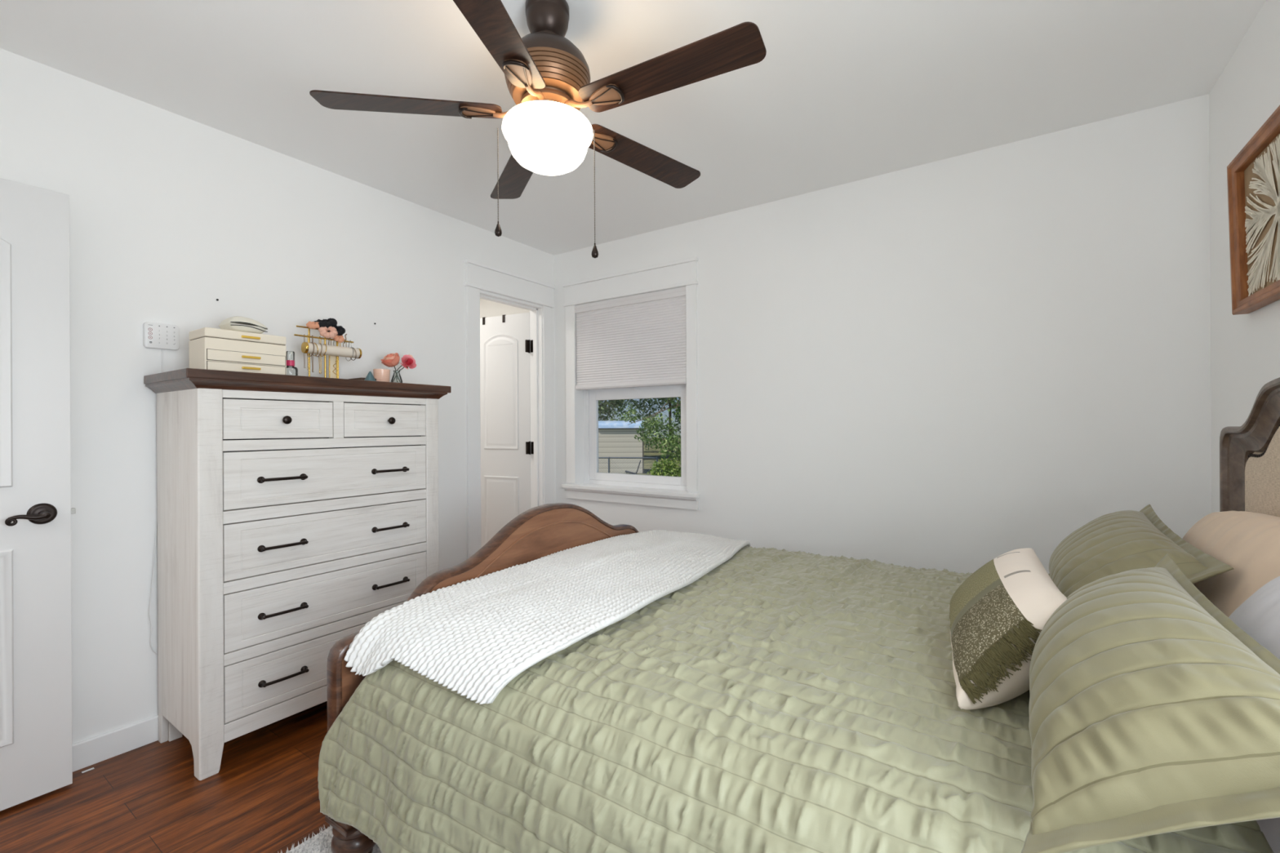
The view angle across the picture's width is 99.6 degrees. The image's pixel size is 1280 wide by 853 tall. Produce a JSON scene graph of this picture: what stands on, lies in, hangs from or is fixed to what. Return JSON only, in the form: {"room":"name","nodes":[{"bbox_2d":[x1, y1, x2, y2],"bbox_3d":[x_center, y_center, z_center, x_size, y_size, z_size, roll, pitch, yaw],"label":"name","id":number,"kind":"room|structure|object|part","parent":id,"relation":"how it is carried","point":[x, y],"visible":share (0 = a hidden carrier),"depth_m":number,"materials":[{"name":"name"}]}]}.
{"room":"bedroom","nodes":[
{"label":"bedroom","id":0,"kind":"room"},
{"bbox_2d":[0,701,329,852],"bbox_3d":[-0.126,1.225,1.645,3.587,0.060,3.550,0,0,34],"label":"floor","id":1,"kind":"structure","parent":0,"point":[264,795],"depth_m":1.73,"materials":[{"name":"brown wood"}]},
{"bbox_2d":[81,767,94,773],"bbox_3d":[-1.932,1.203,1.892,0.010,0.002,0.030,0,0,34],"label":"paper scrap","id":2,"kind":"object","parent":1,"relation":"on","point":[92,768],"visible":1,"depth_m":1.89,"materials":[{"name":"white paper"}]},
{"bbox_2d":[143,368,451,780],"bbox_3d":[-1.391,0.503,2.342,0.463,1.396,1.033,0,0,34],"label":"dresser","id":3,"kind":"object","parent":1,"relation":"on","point":[295,512],"visible":0.88,"depth_m":2.04,"materials":[{"name":"white wood"}]},
{"bbox_3d":[-1.802,1.104,2.090,0.040,0.200,0.040,0,0,34],"label":"leg","id":4,"kind":"part","parent":3,"relation":"part of","materials":[{"name":"white wood"}]},
{"bbox_3d":[-1.664,0.536,1.957,0.422,1.335,0.022,0,0,34],"label":"panel","id":5,"kind":"part","parent":3,"relation":"part of","materials":[{"name":"white wood"}]},
{"bbox_3d":[-1.493,0.535,1.872,0.046,1.335,0.072,0,0,34],"label":"post","id":6,"kind":"part","parent":3,"relation":"part of","materials":[{"name":"white wood"}]},
{"bbox_2d":[188,327,286,374],"bbox_3d":[-1.531,-0.274,2.068,0.172,0.159,0.263,0,0,34],"label":"jewelry box","id":7,"kind":"object","parent":3,"relation":"on","point":[210,348],"visible":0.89,"depth_m":2.00,"materials":[{"name":"beige leather"}]},
{"bbox_3d":[-1.536,-0.337,2.071,0.160,0.032,0.263,0,0,34],"label":"lid","id":8,"kind":"part","parent":7,"relation":"part of","materials":[{"name":"beige leather"}]},
{"bbox_2d":[218,316,268,333],"bbox_3d":[-1.521,-0.386,2.074,0.111,0.062,0.125,0,0,34],"label":"pouch","id":9,"kind":"object","parent":7,"relation":"on","point":[244,324],"visible":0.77,"depth_m":2.04,"materials":[{"name":"beige fabric"}]},
{"bbox_3d":[-1.469,-0.216,2.027,0.007,0.033,0.250,0,0,34],"label":"drawer","id":10,"kind":"part","parent":7,"relation":"part of","materials":[{"name":"beige leather"}]},
{"bbox_3d":[-1.469,-0.257,2.027,0.007,0.037,0.250,0,0,34],"label":"drawer","id":11,"kind":"part","parent":7,"relation":"part of","materials":[{"name":"beige leather"}]},
{"bbox_3d":[-1.461,-0.335,2.030,0.009,0.008,0.060,0,0,34],"label":"bar handle","id":12,"kind":"part","parent":7,"relation":"part of","materials":[{"name":"gold metal"}]},
{"bbox_3d":[-1.458,-0.218,2.029,0.009,0.008,0.060,0,0,34],"label":"bar handle","id":13,"kind":"part","parent":7,"relation":"part of","materials":[{"name":"gold metal"}]},
{"bbox_3d":[-1.458,-0.260,2.029,0.009,0.008,0.060,0,0,34],"label":"bar handle","id":14,"kind":"part","parent":7,"relation":"part of","materials":[{"name":"gold metal"}]},
{"bbox_3d":[-1.368,-0.026,2.055,0.036,0.142,0.372,0,0,34],"label":"drawer","id":15,"kind":"part","parent":3,"relation":"part of","materials":[{"name":"white wood"}]},
{"bbox_3d":[-1.340,0.196,2.037,0.031,0.025,0.169,0,0,34],"label":"pull handle","id":16,"kind":"part","parent":3,"relation":"part of","materials":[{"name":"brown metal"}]},
{"bbox_3d":[-1.339,0.448,2.037,0.031,0.025,0.169,0,0,34],"label":"pull handle","id":17,"kind":"part","parent":3,"relation":"part of","materials":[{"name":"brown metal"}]},
{"bbox_3d":[-1.336,0.945,2.037,0.031,0.025,0.169,0,0,34],"label":"pull handle","id":18,"kind":"part","parent":3,"relation":"part of","materials":[{"name":"brown metal"}]},
{"bbox_3d":[-1.337,0.697,2.037,0.031,0.025,0.169,0,0,34],"label":"pull handle","id":19,"kind":"part","parent":3,"relation":"part of","materials":[{"name":"brown metal"}]},
{"bbox_3d":[-1.337,-0.025,2.044,0.030,0.032,0.032,0,0,34],"label":"knob","id":20,"kind":"part","parent":3,"relation":"part of","materials":[{"name":"brown metal"}]},
{"bbox_2d":[286,351,297,375],"bbox_3d":[-1.429,-0.251,2.210,0.052,0.112,0.052,0,0,34],"label":"perfume bottle","id":21,"kind":"object","parent":3,"relation":"on","point":[290,363],"visible":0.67,"depth_m":2.21,"materials":[{"name":"clear glass"}]},
{"bbox_3d":[-1.244,0.940,2.231,0.036,0.197,0.796,0,0,34],"label":"drawer","id":22,"kind":"part","parent":3,"relation":"part of","materials":[{"name":"white wood"}]},
{"bbox_3d":[-1.402,-0.146,2.330,0.461,0.033,0.998,0,0,34],"label":"crown moulding","id":23,"kind":"part","parent":3,"relation":"part of","materials":[{"name":"brown wood"}]},
{"bbox_3d":[-1.247,0.485,2.232,0.040,1.239,0.800,0,0,34],"label":"frame","id":24,"kind":"part","parent":3,"relation":"part of","materials":[{"name":"white wood"}]},
{"bbox_3d":[-1.247,0.444,2.231,0.036,0.198,0.796,0,0,34],"label":"drawer","id":25,"kind":"part","parent":3,"relation":"part of","materials":[{"name":"white wood"}]},
{"bbox_3d":[-1.248,0.191,2.231,0.036,0.203,0.796,0,0,34],"label":"drawer","id":26,"kind":"part","parent":3,"relation":"part of","materials":[{"name":"white wood"}]},
{"bbox_3d":[-1.245,0.692,2.231,0.036,0.203,0.796,0,0,34],"label":"drawer","id":27,"kind":"part","parent":3,"relation":"part of","materials":[{"name":"white wood"}]},
{"bbox_2d":[293,325,361,378],"bbox_3d":[-1.396,-0.317,2.410,0.170,0.244,0.273,0,0,34],"label":"jewelry stand","id":28,"kind":"object","parent":3,"relation":"on","point":[334,353],"visible":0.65,"depth_m":2.40,"materials":[{"name":"gold metal"}]},
{"bbox_2d":[303,334,305,368],"bbox_3d":[-1.442,-0.323,2.324,0.007,0.146,0.014,0,0,-23],"label":"necklace","id":29,"kind":"object","parent":28,"relation":"hanging from","point":[304,335],"visible":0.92,"depth_m":2.32,"materials":[{"name":"silver metal"}]},
{"bbox_2d":[306,334,308,370],"bbox_3d":[-1.434,-0.320,2.335,0.007,0.154,0.014,0,0,-23],"label":"necklace","id":30,"kind":"object","parent":28,"relation":"hanging from","point":[307,335],"visible":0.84,"depth_m":2.33,"materials":[{"name":"gold metal"}]},
{"bbox_3d":[-1.460,-0.319,2.387,0.007,0.229,0.007,0,0,34],"label":"post","id":31,"kind":"part","parent":28,"relation":"part of","materials":[{"name":"gold metal"}]},
{"bbox_2d":[311,335,313,372],"bbox_3d":[-1.425,-0.316,2.351,0.012,0.162,0.012,0,0,34],"label":"necklace","id":32,"kind":"object","parent":28,"relation":"hanging from","point":[312,335],"visible":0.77,"depth_m":2.35,"materials":[{"name":"silver metal"}]},
{"bbox_2d":[306,321,319,328],"bbox_3d":[-1.436,-0.445,2.380,0.056,0.039,0.054,0,0,34],"label":"scrunchie","id":33,"kind":"object","parent":28,"relation":"on","point":[312,325],"visible":0.99,"depth_m":2.36,"materials":[{"name":"pink"}]},
{"bbox_2d":[318,336,321,373],"bbox_3d":[-1.407,-0.314,2.376,0.009,0.166,0.016,0,0,19],"label":"necklace","id":34,"kind":"object","parent":28,"relation":"hanging from","point":[319,336],"visible":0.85,"depth_m":2.37,"materials":[{"name":"gold metal"}]},
{"bbox_3d":[-1.395,-0.305,2.395,0.007,0.201,0.007,0,0,34],"label":"post","id":35,"kind":"part","parent":28,"relation":"part of","materials":[{"name":"gold metal"}]},
{"bbox_2d":[314,318,337,328],"bbox_3d":[-1.411,-0.458,2.418,0.092,0.063,0.092,0,0,34],"label":"scrunchie","id":36,"kind":"object","parent":28,"relation":"on","point":[328,322],"visible":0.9,"depth_m":2.40,"materials":[{"name":"black fabric"}]},
{"bbox_2d":[318,325,337,338],"bbox_3d":[-1.381,-0.421,2.395,0.055,0.065,0.072,0,0,34],"label":"scrunchie","id":37,"kind":"object","parent":28,"relation":"on","point":[323,331],"visible":1,"depth_m":2.38,"materials":[{"name":"pink fabric"}]},
{"bbox_3d":[-1.392,-0.268,2.457,0.008,0.128,0.035,0,0,34],"label":"earring panel","id":38,"kind":"part","parent":28,"relation":"part of","materials":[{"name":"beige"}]},
{"bbox_2d":[327,325,345,335],"bbox_3d":[-1.372,-0.430,2.435,0.068,0.060,0.075,0,0,34],"label":"scrunchie","id":39,"kind":"object","parent":28,"relation":"on","point":[340,330],"visible":0.59,"depth_m":2.44,"materials":[{"name":"black fabric"}]},
{"bbox_3d":[-1.373,-0.300,2.453,0.007,0.191,0.006,0,0,34],"label":"post","id":40,"kind":"part","parent":28,"relation":"part of","materials":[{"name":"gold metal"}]},
{"bbox_2d":[333,335,344,342],"bbox_3d":[-1.358,-0.401,2.431,0.039,0.049,0.052,0,0,34],"label":"scrunchie","id":41,"kind":"object","parent":28,"relation":"on","point":[340,339],"visible":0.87,"depth_m":2.42,"materials":[{"name":"pink fabric"}]},
{"bbox_2d":[348,377,376,380],"bbox_3d":[-1.287,-0.208,2.504,0.115,0.026,0.071,0,0,34],"label":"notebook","id":42,"kind":"object","parent":3,"relation":"on","point":[360,379],"visible":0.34,"depth_m":2.45,"materials":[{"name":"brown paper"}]},
{"bbox_2d":[364,371,376,381],"bbox_3d":[-1.221,-0.223,2.446,0.054,0.054,0.054,0,0,34],"label":"cone","id":43,"kind":"object","parent":3,"relation":"on","point":[370,376],"visible":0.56,"depth_m":2.43,"materials":[{"name":"teal ceramic"}]},
{"bbox_2d":[373,368,390,382],"bbox_3d":[-1.225,-0.233,2.564,0.073,0.074,0.073,0,0,34],"label":"candle cup","id":44,"kind":"object","parent":3,"relation":"on","point":[380,375],"visible":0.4,"depth_m":2.54,"materials":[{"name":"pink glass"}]},
{"bbox_3d":[-1.132,-0.028,2.404,0.036,0.142,0.379,0,0,34],"label":"drawer","id":45,"kind":"part","parent":3,"relation":"part of","materials":[{"name":"white wood"}]},
{"bbox_3d":[-1.099,0.195,2.393,0.031,0.025,0.169,0,0,34],"label":"pull handle","id":46,"kind":"part","parent":3,"relation":"part of","materials":[{"name":"brown metal"}]},
{"bbox_3d":[-1.097,0.447,2.393,0.031,0.025,0.169,0,0,34],"label":"pull handle","id":47,"kind":"part","parent":3,"relation":"part of","materials":[{"name":"brown metal"}]},
{"bbox_3d":[-1.096,0.696,2.393,0.031,0.025,0.169,0,0,34],"label":"pull handle","id":48,"kind":"part","parent":3,"relation":"part of","materials":[{"name":"brown metal"}]},
{"bbox_3d":[-1.101,-0.026,2.392,0.030,0.032,0.032,0,0,34],"label":"knob","id":49,"kind":"part","parent":3,"relation":"part of","materials":[{"name":"brown metal"}]},
{"bbox_2d":[391,370,402,382],"bbox_3d":[-1.199,-0.236,2.665,0.054,0.079,0.054,0,0,34],"label":"flower vase","id":50,"kind":"object","parent":3,"relation":"on","point":[393,377],"visible":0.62,"depth_m":2.66,"materials":[{"name":"clear glass"}]},
{"bbox_2d":[381,352,400,382],"bbox_3d":[-1.212,-0.284,2.626,0.086,0.155,0.087,0,0,-12],"label":"rose","id":51,"kind":"object","parent":50,"relation":"in","point":[391,360],"visible":0.98,"depth_m":2.61,"materials":[{"name":"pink plant"}]},
{"bbox_2d":[395,353,413,382],"bbox_3d":[-1.184,-0.289,2.716,0.049,0.164,0.115,0,0,34],"label":"rose","id":52,"kind":"object","parent":50,"relation":"in","point":[411,356],"visible":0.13,"depth_m":2.68,"materials":[{"name":"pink plant"}]},
{"bbox_2d":[393,355,416,381],"bbox_3d":[-1.158,-0.281,2.654,0.114,0.147,0.059,0,0,-22],"label":"rose","id":53,"kind":"object","parent":50,"relation":"in","point":[407,361],"visible":0.99,"depth_m":2.66,"materials":[{"name":"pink plant"}]},
{"bbox_3d":[-1.006,0.532,2.591,0.046,1.335,0.066,0,0,34],"label":"post","id":54,"kind":"part","parent":3,"relation":"part of","materials":[{"name":"white wood"}]},
{"bbox_2d":[277,825,381,852],"bbox_3d":[-0.284,1.179,0.852,1.915,0.030,1.480,0,0,34],"label":"rug","id":55,"kind":"object","parent":1,"relation":"on","point":[320,842],"visible":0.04,"depth_m":1.53,"materials":[{"name":"white fabric"}]},
{"bbox_2d":[324,377,1279,852],"bbox_3d":[0.506,0.489,1.546,2.148,1.404,1.688,0,0,34],"label":"bed","id":56,"kind":"object","parent":1,"relation":"on","point":[1250,452],"visible":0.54,"depth_m":1.62,"materials":[{"name":"brown wood"}]},
{"bbox_3d":[-0.771,1.129,1.466,0.118,0.138,0.118,0,0,34],"label":"leg","id":57,"kind":"part","parent":56,"relation":"part of","materials":[{"name":"brown wood"}]},
{"bbox_3d":[-0.348,0.604,2.126,0.040,0.584,1.664,0,0,34],"label":"footboard","id":58,"kind":"part","parent":56,"relation":"part of","materials":[{"name":"brown wood"}]},
{"bbox_3d":[1.362,0.384,0.966,0.079,1.204,1.664,0,0,34],"label":"headboard frame","id":59,"kind":"part","parent":56,"relation":"part of","materials":[{"name":"brown wood"}]},
{"bbox_3d":[1.359,0.424,0.969,0.030,1.124,1.496,0,0,34],"label":"upholstered panel","id":60,"kind":"part","parent":56,"relation":"part of","materials":[{"name":"fabric"}]},
{"bbox_3d":[1.359,0.155,0.967,0.004,0.566,1.476,0,0,34],"label":"nailhead trim","id":61,"kind":"part","parent":56,"relation":"part of","materials":[{"name":"brown metal"}]},
{"bbox_2d":[1256,817,1279,852],"bbox_3d":[0.514,0.727,1.560,1.953,0.327,1.520,0,0,34],"label":"mattress","id":62,"kind":"object","parent":56,"relation":"on","point":[1270,828],"visible":0.02,"depth_m":0.75,"materials":[{"name":"grey fabric"}]},
{"bbox_2d":[317,545,1274,852],"bbox_3d":[0.383,0.744,1.651,1.772,0.484,1.838,0,0,34],"label":"quilt","id":63,"kind":"object","parent":62,"relation":"on","point":[774,700],"visible":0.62,"depth_m":1.06,"materials":[{"name":"green fabric"}]},
{"bbox_2d":[344,529,751,704],"bbox_3d":[-0.048,0.576,1.963,0.633,0.204,1.735,0,0,34],"label":"throw blanket","id":64,"kind":"object","parent":63,"relation":"on","point":[473,637],"visible":0.99,"depth_m":1.49,"materials":[{"name":"white fabric"}]},
{"bbox_2d":[949,547,1066,710],"bbox_3d":[0.802,0.417,1.180,0.220,0.220,0.578,0,0,28],"label":"throw cushion","id":65,"kind":"object","parent":63,"relation":"on","point":[998,615],"visible":0.91,"depth_m":1.03,"materials":[{"name":"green fabric"}]},
{"bbox_2d":[1048,504,1233,597],"bbox_3d":[1.297,0.379,1.493,0.324,0.257,0.780,0,0,34],"label":"pillow sham","id":66,"kind":"object","parent":63,"relation":"on","point":[1119,541],"visible":0.62,"depth_m":1.35,"materials":[{"name":"green fabric"}]},
{"bbox_2d":[1021,553,1279,852],"bbox_3d":[0.757,0.393,0.855,0.316,0.264,0.752,0,0,30],"label":"pillow sham","id":67,"kind":"object","parent":63,"relation":"on","point":[1153,712],"visible":0.97,"depth_m":0.67,"materials":[{"name":"green fabric"}]},
{"bbox_2d":[1182,511,1279,617],"bbox_3d":[1.439,0.363,1.312,0.173,0.315,0.742,0,0,34],"label":"bed pillow","id":68,"kind":"object","parent":62,"relation":"on","point":[1247,542],"visible":0.51,"depth_m":1.19,"materials":[{"name":"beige fabric"}]},
{"bbox_2d":[1228,576,1279,659],"bbox_3d":[0.964,0.381,0.747,0.202,0.276,0.712,0,0,34],"label":"bed pillow","id":69,"kind":"object","parent":62,"relation":"on","point":[1259,615],"visible":0.28,"depth_m":0.90,"materials":[{"name":"white fabric"}]},
{"bbox_2d":[0,48,555,743],"bbox_3d":[-1.570,-0.017,2.619,0.115,2.440,3.550,0,0,34],"label":"wall","id":70,"kind":"structure","parent":0,"point":[171,215],"depth_m":2.11,"materials":[{"name":"white paint"}]},
{"bbox_2d":[72,715,158,772],"bbox_3d":[-1.741,1.157,2.242,0.013,0.094,2.488,0,0,34],"label":"baseboard","id":71,"kind":"structure","parent":70,"relation":"attached to","point":[95,749],"depth_m":1.97,"materials":[{"name":"white paint"}]},
{"bbox_2d":[142,321,179,350],"bbox_3d":[-1.850,-0.348,2.090,0.018,0.099,0.106,0,0,34],"label":"alarm keypad","id":72,"kind":"object","parent":70,"relation":"attached to","point":[155,335],"visible":1,"depth_m":2.08,"materials":[{"name":"white plastic"}]},
{"bbox_2d":[148,349,162,655],"bbox_3d":[-1.857,0.302,2.077,0.012,1.206,0.053,0,0,34],"label":"power cord","id":73,"kind":"object","parent":72,"relation":"hanging from","point":[162,349],"visible":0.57,"depth_m":2.06,"materials":[{"name":"white plastic"}]},
{"bbox_2d":[480,312,533,547],"bbox_3d":[-1.010,0.185,3.984,0.569,2.006,0.069,0,0,26],"label":"door","id":74,"kind":"structure","parent":70,"relation":"in","point":[507,447],"depth_m":3.97,"materials":[{"name":"white paint"}]},
{"bbox_3d":[-1.027,0.158,3.988,0.325,1.682,0.006,0,0,26],"label":"panel","id":75,"kind":"part","parent":74,"relation":"part of","materials":[{"name":"white paint"}]},
{"bbox_2d":[502,315,505,322],"bbox_3d":[-0.995,-0.793,3.991,0.022,0.056,0.046,0,0,26],"label":"hook","id":76,"kind":"object","parent":74,"relation":"attached to","point":[503,316],"visible":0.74,"depth_m":3.97,"materials":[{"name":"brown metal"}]},
{"bbox_2d":[463,258,555,559],"bbox_3d":[-0.878,0.093,3.609,0.149,2.212,0.770,0,0,34],"label":"trim","id":77,"kind":"structure","parent":70,"relation":"attached to","point":[482,281],"depth_m":3.58,"materials":[{"name":"white paint"}]},
{"bbox_3d":[-1.019,0.175,3.312,0.018,2.050,0.093,0,0,34],"label":"casing leg","id":78,"kind":"part","parent":77,"relation":"part of","materials":[{"name":"white paint"}]},
{"bbox_3d":[-0.658,0.173,3.845,0.018,2.050,0.075,0,0,34],"label":"casing leg","id":79,"kind":"part","parent":77,"relation":"part of","materials":[{"name":"white paint"}]},
{"bbox_2d":[480,298,529,318],"bbox_3d":[-1.876,-0.015,3.817,1.735,2.440,1.910,0,0,34],"label":"wall","id":80,"kind":"structure","parent":0,"point":[488,308],"depth_m":4.36,"materials":[{"name":"white paint"}]},
{"bbox_2d":[0,0,1266,255],"bbox_3d":[-1.202,-1.300,1.598,5.552,0.120,5.100,0,0,34],"label":"ceiling","id":81,"kind":"structure","parent":0,"point":[842,91],"depth_m":1.94,"materials":[{"name":"white paint"}]},
{"bbox_2d":[309,0,766,257],"bbox_3d":[-0.235,-0.870,1.595,1.216,0.748,1.239,0,0,34],"label":"ceiling fan","id":82,"kind":"object","parent":81,"relation":"hanging from","point":[547,76],"visible":1,"depth_m":1.50,"materials":[{"name":"brown wood"}]},
{"bbox_3d":[-0.657,-0.921,1.552,0.512,0.025,0.120,0,0,-7],"label":"blade","id":83,"kind":"part","parent":82,"relation":"part of","materials":[{"name":"brown wood"}]},
{"bbox_3d":[-0.419,-0.738,1.595,0.004,0.285,0.003,0,0,34],"label":"pull chain","id":84,"kind":"part","parent":82,"relation":"part of","materials":[{"name":"brown metal"}]},
{"bbox_3d":[-0.344,-0.922,1.220,0.120,0.025,0.512,0,0,11],"label":"blade","id":85,"kind":"part","parent":82,"relation":"part of","materials":[{"name":"brown wood"}]},
{"bbox_3d":[-0.439,-0.922,1.952,0.120,0.025,0.512,0,0,-25],"label":"blade","id":86,"kind":"part","parent":82,"relation":"part of","materials":[{"name":"brown wood"}]},
{"bbox_3d":[-0.272,-0.827,1.601,0.266,0.120,0.266,0,0,34],"label":"lamp shade","id":87,"kind":"part","parent":82,"relation":"part of","materials":[{"name":"white glass"}]},
{"bbox_3d":[-0.134,-0.704,1.595,0.004,0.343,0.003,0,0,34],"label":"pull chain","id":88,"kind":"part","parent":82,"relation":"part of","materials":[{"name":"brown metal"}]},
{"bbox_3d":[0.010,-0.924,1.868,0.512,0.025,0.120,0,0,-43],"label":"blade","id":89,"kind":"part","parent":82,"relation":"part of","materials":[{"name":"brown wood"}]},
{"bbox_3d":[0.068,-0.925,1.415,0.512,0.025,0.120,0,0,29],"label":"blade","id":90,"kind":"part","parent":82,"relation":"part of","materials":[{"name":"brown wood"}]},
{"bbox_2d":[554,93,1211,573],"bbox_3d":[0.865,-0.030,3.016,3.472,2.440,0.160,0,0,34],"label":"wall","id":91,"kind":"structure","parent":0,"point":[960,363],"depth_m":2.50,"materials":[{"name":"white paint"}]},
{"bbox_2d":[561,257,700,510],"bbox_3d":[-0.054,-0.255,3.610,1.078,1.520,0.208,0,0,34],"label":"window","id":92,"kind":"structure","parent":91,"relation":"in","point":[581,406],"depth_m":3.57,"materials":[{"name":"white paint"}]},
{"bbox_3d":[-0.490,-0.228,3.826,0.086,1.250,0.018,0,0,34],"label":"casing leg","id":93,"kind":"part","parent":92,"relation":"part of","materials":[{"name":"white paint"}]},
{"bbox_2d":[574,287,686,390],"bbox_3d":[-0.074,-0.554,3.570,0.891,0.591,0.055,0,0,34],"label":"window shade","id":94,"kind":"object","parent":92,"relation":"attached to","point":[639,340],"visible":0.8,"depth_m":3.53,"materials":[{"name":"white fabric"}]},
{"bbox_3d":[-0.074,-0.275,3.567,0.883,0.032,0.048,0,0,34],"label":"rail","id":95,"kind":"part","parent":94,"relation":"part of","materials":[{"name":"white plastic"}]},
{"bbox_3d":[-0.012,-0.222,3.660,0.900,1.258,0.077,0,0,34],"label":"frame","id":96,"kind":"part","parent":92,"relation":"part of","materials":[{"name":"white plastic"}]},
{"bbox_3d":[-0.018,0.053,3.648,0.814,0.648,0.029,0,0,34],"label":"sash","id":97,"kind":"part","parent":92,"relation":"part of","materials":[{"name":"white plastic"}]},
{"bbox_3d":[0.315,-0.232,3.281,0.070,1.250,0.018,0,0,34],"label":"casing leg","id":98,"kind":"part","parent":92,"relation":"part of","materials":[{"name":"white paint"}]},
{"bbox_2d":[1208,0,1279,512],"bbox_3d":[1.257,-0.033,0.607,0.120,2.440,3.390,0,0,34],"label":"wall","id":99,"kind":"structure","parent":0,"point":[1245,348],"depth_m":1.82,"materials":[{"name":"white paint"}]},
{"bbox_2d":[1226,105,1279,315],"bbox_3d":[1.739,-0.597,1.477,0.047,0.481,0.605,0,0,34],"label":"wall art","id":100,"kind":"object","parent":99,"relation":"attached to","point":[1253,175],"visible":1,"depth_m":1.60,"materials":[{"name":"brown wood"}]},
{"bbox_3d":[-1.097,-0.021,0.227,3.352,2.440,0.120,0,0,34],"label":"wall","id":101,"kind":"structure","parent":0,"visible":0},
{"bbox_2d":[0,177,75,811],"bbox_3d":[-2.103,0.210,1.478,0.100,1.966,0.792,0,0,34],"label":"door","id":102,"kind":"structure","parent":101,"relation":"in","point":[36,731],"depth_m":1.74,"materials":[{"name":"white paint"}]},
{"bbox_3d":[-2.117,0.170,1.480,0.006,1.653,0.525,0,0,34],"label":"panel","id":103,"kind":"part","parent":102,"relation":"part of","materials":[{"name":"white paint"}]},
{"bbox_3d":[-1.913,0.290,1.686,0.018,0.033,0.088,0,0,34],"label":"lever","id":104,"kind":"part","parent":102,"relation":"part of","materials":[{"name":"brown metal"}]},
{"bbox_3d":[-1.910,0.282,1.733,0.064,0.068,0.068,0,0,34],"label":"handle","id":105,"kind":"part","parent":102,"relation":"part of","materials":[{"name":"brown metal"}]},
{"label":"outside","id":106,"kind":"structure","parent":0,"visible":0},
{"bbox_2d":[626,437,680,476],"bbox_3d":[0.012,2.277,57.749,157.961,0.001,153.823,0,0,34],"label":"lawn","id":107,"kind":"structure","parent":106,"point":[654,453],"depth_m":40.57,"materials":[{"name":"green plant"}]},
{"bbox_2d":[598,399,635,421],"bbox_3d":[-4.094,-2.542,37.956,8.600,9.667,6.285,0,0,0],"label":"evergreen tree","id":108,"kind":"object","parent":107,"relation":"on","point":[602,409],"visible":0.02,"depth_m":36.95,"materials":[{"name":"green plant"}]},
{"bbox_2d":[598,420,644,473],"bbox_3d":[-0.960,0.990,27.000,2.370,2.560,2.200,0,0,0],"label":"shed","id":109,"kind":"object","parent":107,"relation":"on","point":[615,437],"visible":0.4,"depth_m":26.00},
{"bbox_2d":[598,457,658,474],"bbox_3d":[-1.717,1.579,15.999,4.551,1.382,0.052,0,0,0],"label":"fence","id":110,"kind":"object","parent":107,"relation":"on","point":[599,458],"visible":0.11,"depth_m":15.99,"materials":[{"name":"silver metal"}]},
{"bbox_3d":[-0.916,1.585,15.999,0.048,1.360,0.048,0,0,22],"label":"post","id":111,"kind":"part","parent":110,"relation":"part of","materials":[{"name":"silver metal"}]},
{"bbox_3d":[-1.720,0.927,16.000,4.550,0.077,0.042,0,0,0],"label":"rail","id":112,"kind":"part","parent":110,"relation":"part of","materials":[{"name":"silver metal"}]},
{"bbox_2d":[625,459,640,474],"bbox_3d":[-0.262,1.759,20.049,0.604,1.012,0.500,0,0,0],"label":"garden chair","id":113,"kind":"object","parent":107,"relation":"on","point":[626,472],"visible":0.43,"depth_m":19.80,"materials":[{"name":"grey metal"}]},
{"bbox_3d":[-0.341,1.713,20.049,0.420,0.140,0.500,0,0,0],"label":"seat","id":114,"kind":"part","parent":113,"relation":"part of","materials":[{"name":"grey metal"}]},
{"bbox_2d":[608,397,680,453],"bbox_3d":[2.819,-3.039,46.718,11.808,10.640,7.461,0,0,-4],"label":"evergreen tree","id":115,"kind":"object","parent":107,"relation":"on","point":[662,403],"visible":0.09,"depth_m":46.39,"materials":[{"name":"green plant"}]},
{"bbox_2d":[621,397,680,464],"bbox_3d":[1.484,-0.330,16.602,3.689,5.173,4.210,0,0,34],"label":"leafy tree","id":116,"kind":"object","parent":107,"relation":"on","point":[644,427],"visible":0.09,"depth_m":16.66,"materials":[{"name":"green plant"}]},
{"bbox_2d":[647,457,680,476],"bbox_3d":[1.473,1.299,13.276,2.758,1.906,2.666,0,0,-10],"label":"bush","id":117,"kind":"object","parent":107,"relation":"on","point":[669,468],"visible":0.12,"depth_m":13.18,"materials":[{"name":"green plant"}]}
]}

